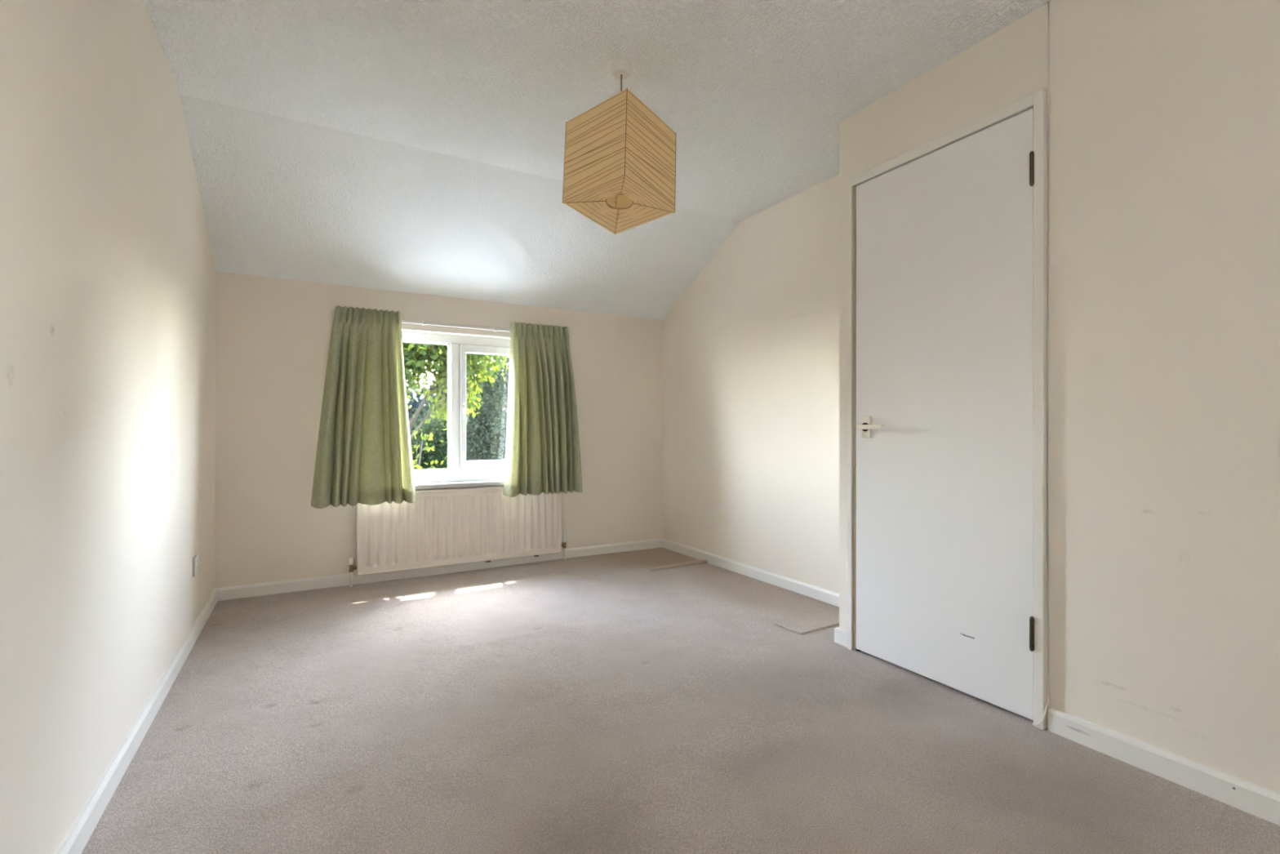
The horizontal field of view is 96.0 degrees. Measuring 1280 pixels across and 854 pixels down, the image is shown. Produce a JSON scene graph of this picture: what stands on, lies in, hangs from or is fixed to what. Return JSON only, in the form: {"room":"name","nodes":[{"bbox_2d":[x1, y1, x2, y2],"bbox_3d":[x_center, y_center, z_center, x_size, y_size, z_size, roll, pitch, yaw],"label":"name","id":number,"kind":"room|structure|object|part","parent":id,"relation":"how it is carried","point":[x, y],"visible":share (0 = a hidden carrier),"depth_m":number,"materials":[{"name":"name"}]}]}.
{"room":"empty bedroom","nodes":[
{"label":"empty bedroom","id":0,"kind":"room"},
{"bbox_2d":[0,0,214,853],"bbox_3d":[-1.086,-0.245,0.746,0.220,2.800,5.912,0,0,-30],"label":"wall","id":1,"kind":"structure","parent":0,"point":[107,270],"depth_m":1.40,"materials":[{"name":"beige paint"}]},
{"bbox_2d":[54,588,217,853],"bbox_3d":[-0.984,0.931,0.804,0.016,0.088,5.472,0,0,-30],"label":"baseboard","id":2,"kind":"structure","parent":1,"relation":"attached to","point":[79,833],"depth_m":1.62,"materials":[{"name":"white paint"}]},
{"bbox_2d":[192,554,199,577],"bbox_3d":[-2.022,0.628,2.622,0.012,0.086,0.086,0,0,-30],"label":"wall socket","id":3,"kind":"object","parent":1,"relation":"attached to","point":[196,558],"visible":1,"depth_m":2.60,"materials":[{"name":"grey plastic"}]},
{"bbox_2d":[214,271,662,588],"bbox_3d":[-1.136,-0.004,3.994,3.351,2.317,0.220,0,0,-30],"label":"wall","id":4,"kind":"structure","parent":0,"point":[273,335],"depth_m":3.42,"materials":[{"name":"beige paint"}]},
{"bbox_2d":[215,537,662,600],"bbox_3d":[-1.077,0.931,3.891,2.911,0.088,0.016,0,0,-30],"label":"baseboard","id":5,"kind":"structure","parent":4,"relation":"attached to","point":[341,580],"depth_m":3.64,"materials":[{"name":"white paint"}]},
{"bbox_2d":[330,313,570,337],"bbox_3d":[-1.179,-0.671,3.824,1.540,0.028,0.032,0,0,-30],"label":"rail","id":6,"kind":"object","parent":4,"relation":"attached to","point":[424,322],"visible":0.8,"depth_m":3.79,"materials":[{"name":"white plastic"}]},
{"bbox_2d":[311,305,416,508],"bbox_3d":[-1.648,-0.131,3.463,0.577,1.190,0.134,0,0,-30],"label":"curtain","id":7,"kind":"object","parent":6,"relation":"hanging from","point":[364,454],"visible":1,"depth_m":3.46,"materials":[{"name":"green fabric"}]},
{"bbox_2d":[502,321,582,497],"bbox_3d":[-0.667,-0.131,4.021,0.575,1.190,0.137,0,0,-30],"label":"curtain","id":8,"kind":"object","parent":6,"relation":"hanging from","point":[543,449],"visible":1,"depth_m":4.01,"materials":[{"name":"green fabric"}]},
{"bbox_2d":[401,331,510,483],"bbox_3d":[-1.254,-0.131,3.905,1.100,0.988,0.118,0,0,-30],"label":"window","id":9,"kind":"structure","parent":4,"relation":"in","point":[459,346],"depth_m":3.90,"materials":[{"name":"white plastic"}]},
{"bbox_3d":[-1.267,0.325,3.928,1.000,0.076,0.065,0,0,-30],"label":"frame rail","id":10,"kind":"part","parent":9,"relation":"part of","materials":[{"name":"white plastic"}]},
{"bbox_3d":[-1.187,-0.101,3.893,0.020,0.102,0.031,0,0,-30],"label":"handle","id":11,"kind":"part","parent":9,"relation":"part of","materials":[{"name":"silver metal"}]},
{"bbox_2d":[348,485,566,586],"bbox_3d":[-1.149,0.682,3.820,1.405,0.565,0.066,0,0,-30],"label":"radiator","id":12,"kind":"object","parent":4,"relation":"attached to","point":[455,526],"visible":0.84,"depth_m":3.76,"materials":[{"name":"beige metal"}]},
{"bbox_2d":[414,479,503,489],"bbox_3d":[-1.219,0.381,3.843,1.140,0.035,0.169,0,0,-30],"label":"window sill","id":13,"kind":"structure","parent":4,"relation":"attached to","point":[419,486],"depth_m":3.78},
{"bbox_2d":[142,0,1051,319],"bbox_3d":[0.254,-1.255,1.556,3.351,0.797,5.992,0,0,-30],"label":"ceiling","id":14,"kind":"structure","parent":0,"point":[414,146],"depth_m":2.46,"materials":[{"name":"white paint"}]},
{"bbox_2d":[562,58,675,234],"bbox_3d":[-0.072,-1.067,2.146,0.322,0.577,0.336,0,0,38],"label":"pendant lamp","id":15,"kind":"object","parent":14,"relation":"hanging from","point":[620,173],"visible":1,"depth_m":2.06,"materials":[{"name":"beige"}]},
{"bbox_3d":[-0.076,-0.812,2.122,0.295,0.066,0.290,0,0,38],"label":"panel","id":16,"kind":"part","parent":15,"relation":"part of","materials":[{"name":"beige paper"}]},
{"bbox_3d":[-0.069,-1.128,2.170,0.295,0.062,0.290,0,0,38],"label":"panel","id":17,"kind":"part","parent":15,"relation":"part of","materials":[{"name":"beige paper"}]},
{"bbox_3d":[-0.070,-1.207,2.159,0.006,0.235,0.017,0,0,-1],"label":"cord","id":18,"kind":"part","parent":15,"relation":"part of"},
{"bbox_2d":[81,547,1279,853],"bbox_3d":[0.274,1.073,1.521,3.351,0.263,5.912,0,0,-30],"label":"floor","id":19,"kind":"structure","parent":0,"point":[656,700],"depth_m":1.74,"materials":[{"name":"beige carpet"}]},
{"bbox_2d":[662,173,839,593],"bbox_3d":[0.778,-0.245,3.797,0.220,2.800,2.457,0,0,-30],"label":"wall","id":20,"kind":"structure","parent":0,"point":[751,346],"depth_m":3.58,"materials":[{"name":"beige paint"}]},
{"bbox_2d":[662,537,839,606],"bbox_3d":[0.705,0.931,3.687,0.016,0.088,2.137,0,0,-30],"label":"baseboard","id":21,"kind":"structure","parent":20,"relation":"attached to","point":[832,597],"depth_m":3.61,"materials":[{"name":"white paint"}]},
{"bbox_2d":[839,0,1279,793],"bbox_3d":[2.039,-0.245,1.171,0.630,2.800,3.555,0,0,-30],"label":"wall","id":22,"kind":"structure","parent":0,"point":[1164,115],"depth_m":1.61,"materials":[{"name":"beige paint"}]},
{"bbox_2d":[834,626,847,647],"bbox_3d":[1.069,0.934,2.636,0.426,0.082,0.080,0,0,-30],"label":"baseboard","id":23,"kind":"structure","parent":22,"relation":"attached to","point":[840,635],"depth_m":2.53,"materials":[{"name":"white paint"}]},
{"bbox_2d":[847,88,1047,729],"bbox_3d":[1.109,-0.055,2.170,0.158,2.040,0.769,0,0,-30],"label":"door","id":24,"kind":"structure","parent":22,"relation":"in","point":[947,235],"depth_m":2.09,"materials":[{"name":"white paint"}]},
{"bbox_3d":[0.939,-0.055,2.502,0.085,2.040,0.023,0,0,-30],"label":"architrave","id":25,"kind":"part","parent":24,"relation":"part of","materials":[{"name":"white paint"}]},
{"bbox_3d":[0.945,-0.002,2.405,0.011,0.090,0.044,0,0,-30],"label":"handle plate","id":26,"kind":"part","parent":24,"relation":"part of","materials":[{"name":"beige plastic"}]},
{"bbox_3d":[0.945,-0.002,2.345,0.046,0.020,0.122,0,0,-30],"label":"lever","id":27,"kind":"part","parent":24,"relation":"part of","materials":[{"name":"beige plastic"}]},
{"bbox_3d":[1.122,-1.055,2.181,0.085,0.040,0.720,0,0,-30],"label":"architrave","id":28,"kind":"part","parent":24,"relation":"part of","materials":[{"name":"white paint"}]},
{"bbox_3d":[1.306,-0.055,1.857,0.085,2.040,0.030,0,0,-30],"label":"architrave","id":29,"kind":"part","parent":24,"relation":"part of","materials":[{"name":"white paint"}]},
{"bbox_2d":[1031,1,1048,724],"bbox_3d":[1.281,-0.199,1.838,0.029,2.308,0.041,0,0,-30],"label":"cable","id":30,"kind":"object","parent":22,"relation":"attached to","point":[1047,703],"visible":1,"depth_m":1.83,"materials":[{"name":"white paint"}]},
{"bbox_2d":[1048,706,1279,825],"bbox_3d":[1.913,0.931,0.741,0.016,0.088,2.492,0,0,-30],"label":"baseboard","id":31,"kind":"structure","parent":22,"relation":"attached to","point":[1258,801],"depth_m":1.56,"materials":[{"name":"white paint"}]},
{"label":"outside","id":32,"kind":"structure","parent":0,"visible":0},
{"bbox_3d":[-23.320,3.955,40.900,120.000,0.500,85.838,0,0,-30],"label":"ground","id":33,"kind":"structure","parent":32,"visible":0},
{"bbox_2d":[406,381,475,458],"bbox_3d":[-7.305,1.429,20.020,5.280,7.020,4.595,0,0,-14],"label":"tree","id":34,"kind":"object","parent":33,"relation":"on","point":[415,405],"visible":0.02,"depth_m":19.05,"materials":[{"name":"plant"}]},
{"bbox_2d":[410,398,475,469],"bbox_3d":[-4.926,1.599,11.692,3.290,4.545,1.853,0,0,-30],"label":"leafy bush","id":35,"kind":"object","parent":33,"relation":"on","point":[437,426],"visible":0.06,"depth_m":11.79,"materials":[{"name":"green plant"}]},
{"bbox_2d":[402,342,508,439],"bbox_3d":[-3.533,0.058,7.937,4.926,7.363,1.952,0,0,-38],"label":"broadleaf tree","id":36,"kind":"object","parent":33,"relation":"on","point":[420,358],"visible":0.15,"depth_m":8.13,"materials":[{"name":"green plant"}]},
{"bbox_2d":[422,356,508,459],"bbox_3d":[-3.633,0.721,14.760,4.052,5.988,2.265,0,0,-34],"label":"bush","id":37,"kind":"object","parent":33,"relation":"on","point":[433,403],"visible":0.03,"depth_m":14.20,"materials":[{"name":"green plant"}]},
{"bbox_2d":[459,355,509,469],"bbox_3d":[-2.037,0.552,10.984,3.205,6.317,1.859,0,0,-22],"label":"hedge","id":38,"kind":"object","parent":33,"relation":"on","point":[492,445],"visible":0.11,"depth_m":10.21,"materials":[{"name":"green plant"}]},
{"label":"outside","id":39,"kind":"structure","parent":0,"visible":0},
{"bbox_3d":[-2.310,3.710,6.053,14.911,0.090,4.480,0,0,-30],"label":"patio","id":40,"kind":"object","parent":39,"visible":0},
{"bbox_2d":[411,429,448,469],"bbox_3d":[-2.910,1.865,6.329,2.128,3.699,1.556,0,0,-6],"label":"shrub","id":41,"kind":"object","parent":40,"relation":"on","point":[418,466],"visible":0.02,"depth_m":6.71,"materials":[{"name":"green plant"}]}
]}

